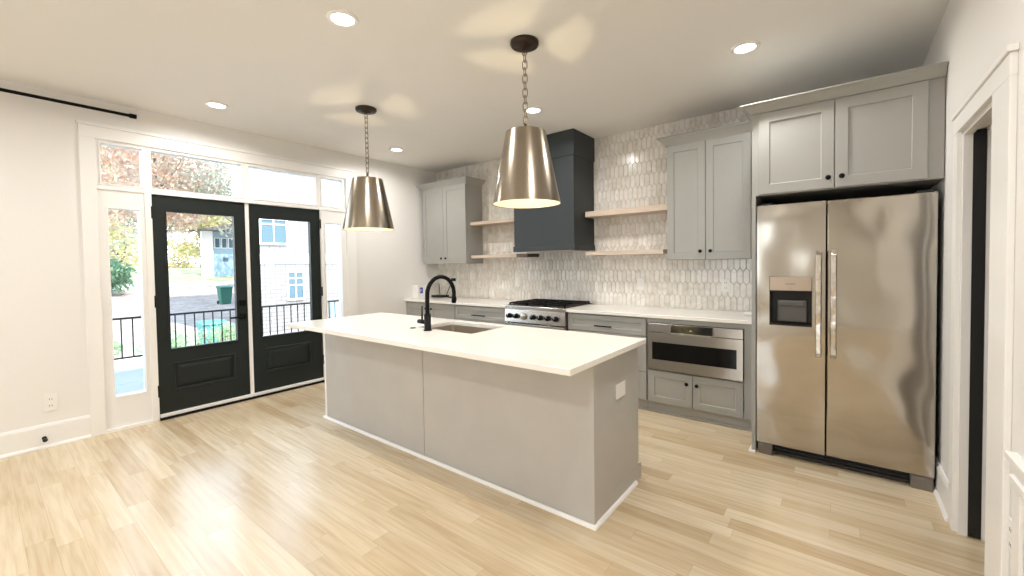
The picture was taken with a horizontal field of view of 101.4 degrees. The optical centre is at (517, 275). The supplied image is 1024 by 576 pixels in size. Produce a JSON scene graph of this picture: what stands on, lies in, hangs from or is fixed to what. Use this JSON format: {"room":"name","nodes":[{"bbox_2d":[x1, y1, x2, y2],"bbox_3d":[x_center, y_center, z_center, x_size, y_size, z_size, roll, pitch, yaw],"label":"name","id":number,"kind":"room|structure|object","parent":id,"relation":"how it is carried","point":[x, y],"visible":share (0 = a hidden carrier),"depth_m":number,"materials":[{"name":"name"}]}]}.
{"room":"kitchen","nodes":[
{"label":"kitchen","id":0,"kind":"room"},
{"bbox_2d":[0,79,438,432],"bbox_3d":[-3.848,0.097,3.286,0.150,3.132,8.650,0,2,38],"label":"wall","id":1,"kind":"structure","parent":0,"point":[43,338],"depth_m":3.37,"materials":[{"name":"white paint"}]},
{"bbox_2d":[0,415,90,458],"bbox_3d":[-4.006,1.282,2.942,0.030,0.187,7.840,0,2,38],"label":"baseboard","id":2,"kind":"structure","parent":1,"relation":"attached to","point":[25,440],"depth_m":3.30,"materials":[{"name":"white paint"}]},
{"bbox_2d":[43,393,57,411],"bbox_3d":[-3.717,1.010,3.334,0.008,0.135,0.078,0,2,38],"label":"wall outlet","id":3,"kind":"object","parent":1,"relation":"attached to","point":[50,401],"visible":1,"depth_m":3.33,"materials":[{"name":"white plastic"}]},
{"bbox_2d":[0,88,136,118],"bbox_3d":[-4.263,-1.346,2.530,0.099,0.090,2.935,0,2,38],"label":"curtain rod","id":4,"kind":"object","parent":1,"relation":"attached to","point":[129,115],"visible":1,"depth_m":3.34,"materials":[{"name":"black metal"}]},
{"bbox_2d":[97,189,152,433],"bbox_3d":[-3.483,0.305,3.694,0.112,2.083,0.330,0,2,38],"label":"window","id":5,"kind":"structure","parent":1,"relation":"in","point":[130,409],"depth_m":3.66,"materials":[{"name":"white paint"}]},
{"bbox_2d":[151,194,250,413],"bbox_3d":[-3.104,0.263,4.143,0.095,2.031,0.771,0,2,38],"label":"door","id":6,"kind":"structure","parent":1,"relation":"in","point":[201,374],"depth_m":4.11,"materials":[{"name":"black paint"}]},
{"bbox_2d":[75,119,357,436],"bbox_3d":[-2.837,0.000,4.451,0.028,2.632,2.495,0,2,38],"label":"trim","id":7,"kind":"structure","parent":1,"relation":"attached to","point":[87,131],"depth_m":3.54,"materials":[{"name":"white paint"}]},
{"bbox_2d":[94,138,345,209],"bbox_3d":[-2.907,-1.007,4.444,0.096,0.423,2.300,0,2,38],"label":"window","id":8,"kind":"structure","parent":1,"relation":"in","point":[144,152],"depth_m":4.23,"materials":[{"name":"white paint"}]},
{"bbox_2d":[96,185,345,421],"bbox_3d":[-2.906,0.260,4.492,0.152,2.112,2.300,0,2,38],"label":"trim","id":9,"kind":"structure","parent":1,"relation":"attached to","point":[147,194],"depth_m":3.85,"materials":[{"name":"white paint"}]},
{"bbox_2d":[160,380,324,420],"bbox_3d":[-2.875,1.304,4.522,0.175,0.022,1.560,0,2,38],"label":"trim","id":10,"kind":"structure","parent":1,"relation":"attached to","point":[322,381],"depth_m":4.34,"materials":[{"name":"black metal"}]},
{"bbox_2d":[160,377,324,417],"bbox_3d":[-2.865,1.279,4.515,0.120,0.028,1.553,0,2,38],"label":"trim","id":11,"kind":"structure","parent":1,"relation":"attached to","point":[322,378],"depth_m":4.36,"materials":[{"name":"white paint"}]},
{"bbox_2d":[248,204,323,392],"bbox_3d":[-2.618,0.238,4.796,0.068,2.031,0.773,0,2,38],"label":"door","id":12,"kind":"structure","parent":1,"relation":"in","point":[284,359],"depth_m":4.77,"materials":[{"name":"black paint"}]},
{"bbox_2d":[323,210,347,318],"bbox_3d":[-2.280,0.244,5.256,0.112,2.083,0.325,0,2,38],"label":"window","id":13,"kind":"structure","parent":1,"relation":"in","point":[329,217],"depth_m":5.29,"materials":[{"name":"white paint"}]},
{"bbox_2d":[0,0,949,172],"bbox_3d":[-1.088,-1.722,0.995,7.400,0.550,8.900,0,2,38],"label":"ceiling","id":14,"kind":"structure","parent":0,"point":[442,79],"depth_m":2.92,"materials":[{"name":"white paint"}]},
{"bbox_2d":[204,101,228,108],"bbox_3d":[-2.643,-1.493,3.679,0.180,0.010,0.180,0,2,38],"label":"recessed light","id":15,"kind":"object","parent":14,"relation":"in","point":[218,105],"visible":1,"depth_m":3.67,"materials":[{"name":"white paint"}]},
{"bbox_2d":[326,9,358,27],"bbox_3d":[-1.012,-1.483,2.423,0.180,0.010,0.180,0,2,38],"label":"recessed light","id":16,"kind":"object","parent":14,"relation":"in","point":[339,17],"visible":1,"depth_m":2.41,"materials":[{"name":"white paint"}]},
{"bbox_2d":[343,105,393,231],"bbox_3d":[-1.375,-0.971,3.833,0.451,1.100,0.451,0,2,38],"label":"pendant light","id":17,"kind":"object","parent":14,"relation":"hanging from","point":[367,210],"visible":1,"depth_m":3.71,"materials":[{"name":"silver metal"}]},
{"bbox_2d":[389,147,403,151],"bbox_3d":[-1.492,-1.551,5.171,0.180,0.010,0.180,0,2,38],"label":"recessed light","id":18,"kind":"object","parent":14,"relation":"in","point":[395,149],"visible":1,"depth_m":5.15,"materials":[{"name":"white paint"}]},
{"bbox_2d":[493,34,560,208],"bbox_3d":[0.052,-0.989,2.728,0.447,1.045,0.447,0,2,38],"label":"pendant light","id":19,"kind":"object","parent":14,"relation":"hanging from","point":[526,179],"visible":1,"depth_m":2.60,"materials":[{"name":"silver metal"}]},
{"bbox_2d":[525,106,542,113],"bbox_3d":[0.146,-1.541,3.909,0.180,0.010,0.180,0,2,38],"label":"recessed light","id":20,"kind":"object","parent":14,"relation":"in","point":[533,109],"visible":0.86,"depth_m":3.90,"materials":[{"name":"white paint"}]},
{"bbox_2d":[730,40,759,54],"bbox_3d":[1.533,-1.531,2.821,0.180,0.010,0.180,0,2,38],"label":"recessed light","id":21,"kind":"object","parent":14,"relation":"in","point":[745,47],"visible":1,"depth_m":2.81,"materials":[{"name":"white paint"}]},
{"bbox_2d":[0,382,984,575],"bbox_3d":[-0.962,1.444,1.021,7.200,0.120,8.500,0,2,38],"label":"floor","id":22,"kind":"structure","parent":0,"point":[269,485],"depth_m":2.34,"materials":[{"name":"brown wood"}]},
{"bbox_2d":[406,301,455,319],"bbox_3d":[-1.029,0.805,5.997,1.008,0.884,0.644,0,2,38],"label":"base cabinet","id":23,"kind":"object","parent":22,"relation":"on","point":[446,311],"visible":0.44,"depth_m":5.70,"materials":[{"name":"grey paint"}]},
{"bbox_2d":[405,297,521,307],"bbox_3d":[-0.690,0.351,5.721,1.882,0.030,0.640,0,2,38],"label":"countertop","id":24,"kind":"structure","parent":23,"relation":"on","point":[500,303],"depth_m":5.55,"materials":[{"name":"white stone"}]},
{"bbox_2d":[412,284,426,298],"bbox_3d":[-1.431,0.236,6.191,0.124,0.194,0.209,0,2,38],"label":"box","id":25,"kind":"object","parent":24,"relation":"on","point":[418,291],"visible":0.86,"depth_m":6.12,"materials":[{"name":"white plastic"}]},
{"bbox_2d":[431,285,449,297],"bbox_3d":[-1.145,0.224,6.282,0.279,0.206,0.154,0,2,38],"label":"router","id":26,"kind":"object","parent":24,"relation":"on","point":[438,295],"visible":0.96,"depth_m":6.25,"materials":[{"name":"black plastic"}]},
{"bbox_2d":[455,305,507,324],"bbox_3d":[-0.287,0.810,5.421,0.866,0.884,0.652,0,2,38],"label":"base cabinet","id":27,"kind":"object","parent":22,"relation":"on","point":[496,315],"visible":0.29,"depth_m":5.17,"materials":[{"name":"grey paint"}]},
{"bbox_2d":[323,333,640,530],"bbox_3d":[-0.499,0.874,3.287,2.794,0.881,0.678,0,2,38],"label":"kitchen island","id":28,"kind":"object","parent":22,"relation":"on","point":[563,446],"visible":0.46,"depth_m":2.59,"materials":[{"name":"beige paint"}]},
{"bbox_2d":[288,312,645,375],"bbox_3d":[-0.587,0.421,3.132,2.811,0.032,0.942,0,2,38],"label":"island countertop","id":29,"kind":"structure","parent":28,"relation":"on","point":[561,352],"depth_m":2.66,"materials":[{"name":"white stone"}]},
{"bbox_2d":[417,275,456,330],"bbox_3d":[-0.614,0.199,3.221,0.131,0.409,0.328,0,2,38],"label":"faucet","id":30,"kind":"object","parent":29,"relation":"on","point":[426,321],"visible":1,"depth_m":3.10,"materials":[{"name":"black metal"}]},
{"bbox_2d":[431,325,492,333],"bbox_3d":[-0.439,0.546,3.268,0.642,0.228,0.432,0,2,38],"label":"sink","id":31,"kind":"object","parent":29,"relation":"in","point":[455,328],"visible":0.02,"depth_m":3.51,"materials":[{"name":"silver metal"}]},
{"bbox_2d":[616,380,624,399],"bbox_3d":[0.604,0.671,2.453,0.006,0.085,0.125,0,2,38],"label":"cover plate","id":32,"kind":"object","parent":28,"relation":"attached to","point":[620,388],"visible":1,"depth_m":2.44,"materials":[{"name":"white plastic"}]},
{"bbox_2d":[505,299,592,330],"bbox_3d":[0.356,0.782,4.870,0.811,0.952,0.731,0,2,38],"label":"gas range","id":33,"kind":"object","parent":22,"relation":"on","point":[537,313],"visible":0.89,"depth_m":4.65,"materials":[{"name":"silver metal"}]},
{"bbox_2d":[505,303,592,312],"bbox_3d":[0.374,0.356,4.889,0.811,0.042,0.653,0,2,38],"label":"cooktop","id":34,"kind":"object","parent":33,"relation":"in","point":[515,307],"depth_m":4.65,"materials":[{"name":"silver metal"}]},
{"bbox_2d":[568,312,648,409],"bbox_3d":[1.046,0.819,4.395,0.847,0.884,0.652,0,2,38],"label":"base cabinet","id":35,"kind":"object","parent":22,"relation":"on","point":[628,326],"visible":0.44,"depth_m":4.03,"materials":[{"name":"grey paint"}]},
{"bbox_2d":[566,304,751,324],"bbox_3d":[1.405,0.364,4.108,1.768,0.030,0.640,0,2,38],"label":"countertop","id":36,"kind":"structure","parent":35,"relation":"on","point":[735,317],"depth_m":3.96,"materials":[{"name":"white stone"}]},
{"bbox_2d":[743,310,751,315],"bbox_3d":[2.028,0.325,3.634,0.122,0.054,0.042,0,2,30],"label":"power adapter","id":37,"kind":"object","parent":36,"relation":"on","point":[749,313],"visible":0.5,"depth_m":3.63,"materials":[{"name":"white plastic"}]},
{"bbox_2d":[647,318,751,431],"bbox_3d":[1.748,0.823,3.860,0.915,0.884,0.644,0,2,38],"label":"base cabinet","id":38,"kind":"object","parent":22,"relation":"on","point":[723,402],"visible":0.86,"depth_m":3.60,"materials":[{"name":"grey paint"}]},
{"bbox_2d":[648,322,743,381],"bbox_3d":[1.666,0.644,3.830,0.784,0.422,0.556,0,2,38],"label":"microwave","id":39,"kind":"object","parent":38,"relation":"in","point":[715,352],"visible":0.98,"depth_m":3.61,"materials":[{"name":"silver metal"}]},
{"bbox_2d":[740,61,947,452],"bbox_3d":[2.334,0.030,3.110,1.041,2.494,1.068,0,2,38],"label":"tall cabinet","id":40,"kind":"object","parent":22,"relation":"on","point":[882,135],"visible":0.9,"depth_m":2.68,"materials":[{"name":"grey paint"}]},
{"bbox_2d":[757,189,937,491],"bbox_3d":[2.367,0.377,3.095,0.926,1.800,1.008,0,2,38],"label":"refrigerator","id":41,"kind":"object","parent":22,"relation":"on","point":[847,288],"visible":1,"depth_m":2.70,"materials":[{"name":"silver metal"}]},
{"bbox_2d":[436,107,751,311],"bbox_3d":[0.957,-0.169,4.938,5.745,2.832,0.157,0,2,38],"label":"wall","id":42,"kind":"structure","parent":0,"point":[630,167],"depth_m":4.67,"materials":[{"name":"white tile"}]},
{"bbox_2d":[416,176,484,263],"bbox_3d":[-0.975,-0.751,6.053,1.041,1.166,0.394,0,2,38],"label":"upper cabinet","id":43,"kind":"object","parent":42,"relation":"attached to","point":[449,205],"visible":1,"depth_m":5.87,"materials":[{"name":"grey paint"}]},
{"bbox_2d":[470,218,513,226],"bbox_3d":[-0.207,-0.707,5.552,0.926,0.044,0.254,0,2,38],"label":"shelf","id":44,"kind":"object","parent":42,"relation":"attached to","point":[510,220],"visible":0.56,"depth_m":5.53,"materials":[{"name":"brown wood"}]},
{"bbox_2d":[471,253,538,257],"bbox_3d":[-0.185,-0.256,5.553,0.965,0.042,0.254,0,2,38],"label":"shelf","id":45,"kind":"object","parent":42,"relation":"attached to","point":[527,254],"visible":1,"depth_m":5.40,"materials":[{"name":"brown wood"}]},
{"bbox_2d":[515,277,519,286],"bbox_3d":[-0.001,0.085,5.580,0.078,0.124,0.010,0,2,38],"label":"wall switch","id":46,"kind":"object","parent":42,"relation":"attached to","point":[517,279],"visible":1,"depth_m":5.58,"materials":[{"name":"white plastic"}]},
{"bbox_2d":[513,128,594,252],"bbox_3d":[0.415,-0.929,4.921,0.848,1.296,0.480,0,2,38],"label":"range hood","id":47,"kind":"object","parent":42,"relation":"attached to","point":[564,227],"visible":0.75,"depth_m":4.63,"materials":[{"name":"grey metal"}]},
{"bbox_2d":[585,204,666,218],"bbox_3d":[1.193,-0.679,4.476,0.918,0.060,0.254,0,2,38],"label":"shelf","id":48,"kind":"object","parent":42,"relation":"attached to","point":[662,208],"visible":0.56,"depth_m":4.39,"materials":[{"name":"brown wood"}]},
{"bbox_2d":[586,249,666,255],"bbox_3d":[1.196,-0.243,4.490,0.910,0.042,0.254,0,2,38],"label":"shelf","id":49,"kind":"object","parent":42,"relation":"attached to","point":[660,251],"visible":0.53,"depth_m":4.38,"materials":[{"name":"brown wood"}]},
{"bbox_2d":[637,278,643,289],"bbox_3d":[1.337,0.092,4.550,0.078,0.124,0.010,0,2,38],"label":"wall switch","id":50,"kind":"object","parent":42,"relation":"attached to","point":[640,281],"visible":1,"depth_m":4.55,"materials":[{"name":"white plastic"}]},
{"bbox_2d":[656,120,751,259],"bbox_3d":[1.803,-0.733,3.915,0.872,1.166,0.394,0,2,38],"label":"upper cabinet","id":51,"kind":"object","parent":42,"relation":"attached to","point":[709,170],"visible":0.88,"depth_m":3.79,"materials":[{"name":"grey paint"}]},
{"bbox_2d":[721,279,729,291],"bbox_3d":[2.006,0.096,4.035,0.078,0.124,0.009,0,2,38],"label":"wall outlet","id":52,"kind":"object","parent":42,"relation":"attached to","point":[725,283],"visible":1,"depth_m":4.03,"materials":[{"name":"white plastic"}]},
{"bbox_2d":[922,0,1023,575],"bbox_3d":[0.587,-0.024,-0.135,0.140,2.832,8.650,0,2,38],"label":"wall","id":53,"kind":"structure","parent":0,"point":[970,35],"depth_m":2.02,"materials":[{"name":"white paint"}]},
{"bbox_2d":[933,454,947,521],"bbox_3d":[0.484,1.306,-0.118,0.030,0.175,8.470,0,2,38],"label":"baseboard","id":54,"kind":"structure","parent":53,"relation":"attached to","point":[940,482],"depth_m":2.37,"materials":[{"name":"white paint"}]},
{"bbox_2d":[967,129,986,538],"bbox_3d":[2.348,0.292,2.176,0.045,2.005,0.322,0,2,38],"label":"door","id":55,"kind":"structure","parent":53,"relation":"in","point":[980,136],"depth_m":2.05,"materials":[{"name":"black paint"},{"name":"wood"}]},
{"bbox_2d":[948,42,1019,575],"bbox_3d":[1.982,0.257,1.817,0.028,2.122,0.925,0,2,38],"label":"trim","id":56,"kind":"structure","parent":53,"relation":"attached to","point":[998,85],"depth_m":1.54,"materials":[{"name":"white paint"}]},
{"bbox_2d":[1008,516,1011,554],"bbox_3d":[1.700,0.903,1.440,0.008,0.118,0.074,0,2,38],"label":"wall outlet","id":57,"kind":"object","parent":53,"relation":"attached to","point":[1009,517],"visible":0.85,"depth_m":1.45,"materials":[{"name":"white plastic"}]},
{"bbox_2d":[1004,450,1023,575],"bbox_3d":[1.129,0.902,0.716,0.030,0.558,1.800,0,2,38],"label":"trim","id":58,"kind":"structure","parent":53,"relation":"attached to","point":[1016,479],"depth_m":1.37,"materials":[{"name":"white paint"}]},
{"label":"outside","id":59,"kind":"structure","parent":0,"visible":0},
{"bbox_2d":[111,263,303,359],"bbox_3d":[-29.310,-1.125,77.369,129.100,4.350,138.000,0,2,38],"label":"ground","id":60,"kind":"structure","parent":59,"point":[183,299],"depth_m":24.42,"materials":[{"name":"grey concrete"}]},
{"bbox_2d":[100,153,138,267],"bbox_3d":[-38.993,-5.648,34.205,10.586,12.082,12.837,-1,2,-5],"label":"autumn tree","id":61,"kind":"object","parent":60,"relation":"on","point":[112,232],"visible":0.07,"depth_m":38.78,"materials":[{"name":"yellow plant"}]},
{"bbox_2d":[113,341,126,357],"bbox_3d":[-8.557,1.687,8.458,0.830,0.836,1.023,-1,2,-4],"label":"shrub","id":62,"kind":"object","parent":60,"relation":"on","point":[117,347],"visible":0.07,"depth_m":8.75,"materials":[{"name":"green plant"}]},
{"bbox_2d":[110,257,137,293],"bbox_3d":[-25.780,0.092,26.081,4.122,2.554,3.048,0,2,38],"label":"shrub","id":63,"kind":"object","parent":60,"relation":"on","point":[120,275],"visible":0.36,"depth_m":26.20,"materials":[{"name":"green plant"}]},
{"bbox_2d":[100,145,163,230],"bbox_3d":[-23.871,-6.010,22.182,7.876,15.755,10.223,-2,2,-38],"label":"autumn tree","id":64,"kind":"object","parent":60,"relation":"on","point":[105,157],"visible":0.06,"depth_m":22.98,"materials":[{"name":"brown plant"}]},
{"bbox_2d":[101,148,199,264],"bbox_3d":[-49.954,-10.434,52.852,21.003,20.243,21.106,0,2,38],"label":"autumn tree","id":65,"kind":"object","parent":60,"relation":"on","point":[128,236],"visible":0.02,"depth_m":51.28,"materials":[{"name":"brown plant"}]},
{"bbox_2d":[132,330,196,357],"bbox_3d":[-7.541,1.643,9.061,1.194,0.884,0.950,0,2,14],"label":"shrub","id":66,"kind":"object","parent":60,"relation":"on","point":[181,336],"visible":0.2,"depth_m":9.06,"materials":[{"name":"green plant"}]},
{"bbox_2d":[102,147,231,238],"bbox_3d":[-24.899,-6.774,29.292,10.004,15.788,11.468,-1,2,-8],"label":"autumn tree","id":67,"kind":"object","parent":60,"relation":"on","point":[175,218],"visible":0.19,"depth_m":28.81,"materials":[{"name":"brown plant"}]},
{"bbox_2d":[114,281,233,369],"bbox_3d":[-12.234,1.210,27.687,28.000,1.439,60.000,0,2,38],"label":"path","id":68,"kind":"structure","parent":60,"relation":"on","point":[130,362],"depth_m":11.22,"materials":[{"name":"concrete"}]},
{"bbox_2d":[195,319,227,344],"bbox_3d":[-8.902,1.732,12.198,0.704,0.850,0.648,0,2,38],"label":"wheelie bin","id":69,"kind":"object","parent":68,"relation":"on","point":[199,324],"visible":0.27,"depth_m":11.99,"materials":[{"name":"teal plastic"}]},
{"bbox_2d":[162,159,232,239],"bbox_3d":[-19.220,-5.462,31.537,9.459,13.493,10.718,0,2,38],"label":"autumn tree","id":70,"kind":"object","parent":60,"relation":"on","point":[214,173],"visible":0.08,"depth_m":28.57,"materials":[{"name":"brown plant"}]},
{"bbox_2d":[166,212,231,267],"bbox_3d":[-31.722,-4.388,42.213,8.103,8.507,7.817,0,2,24],"label":"autumn tree","id":71,"kind":"object","parent":60,"relation":"on","point":[193,248],"visible":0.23,"depth_m":40.39,"materials":[{"name":"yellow plant"}]},
{"bbox_2d":[188,224,233,276],"bbox_3d":[-24.445,-2.000,38.356,3.200,5.800,9.000,0,2,38],"label":"house","id":72,"kind":"structure","parent":60,"relation":"on","point":[216,248],"depth_m":36.31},
{"bbox_2d":[188,321,235,343],"bbox_3d":[-7.327,1.585,10.442,1.254,0.936,1.259,0,2,38],"label":"shrub","id":73,"kind":"object","parent":60,"relation":"on","point":[226,328],"visible":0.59,"depth_m":10.29,"materials":[{"name":"green plant"}]},
{"bbox_2d":[216,285,232,303],"bbox_3d":[-18.012,1.194,25.760,0.763,1.120,0.713,0,2,38],"label":"wheelie bin","id":74,"kind":"object","parent":60,"relation":"on","point":[224,293],"visible":1,"depth_m":25.57,"materials":[{"name":"teal plastic"}]},
{"bbox_2d":[112,300,338,359],"bbox_3d":[-5.577,1.003,7.399,0.050,0.745,8.400,0,2,38],"label":"porch railing","id":75,"kind":"object","parent":60,"relation":"on","point":[334,301],"visible":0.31,"depth_m":7.46,"materials":[{"name":"black metal"}]},
{"bbox_2d":[231,165,339,333],"bbox_3d":[-9.985,-2.414,23.857,7.800,10.200,13.900,0,2,38],"label":"house","id":76,"kind":"structure","parent":60,"relation":"on","point":[284,253],"depth_m":18.14,"materials":[{"name":"white paint"}]},
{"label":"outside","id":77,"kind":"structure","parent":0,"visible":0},
{"bbox_2d":[115,366,143,394],"bbox_3d":[-3.929,1.406,6.146,3.455,0.040,8.400,0,2,38],"label":"ground","id":78,"kind":"structure","parent":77,"point":[127,380],"depth_m":5.66,"materials":[{"name":"blue paint"}]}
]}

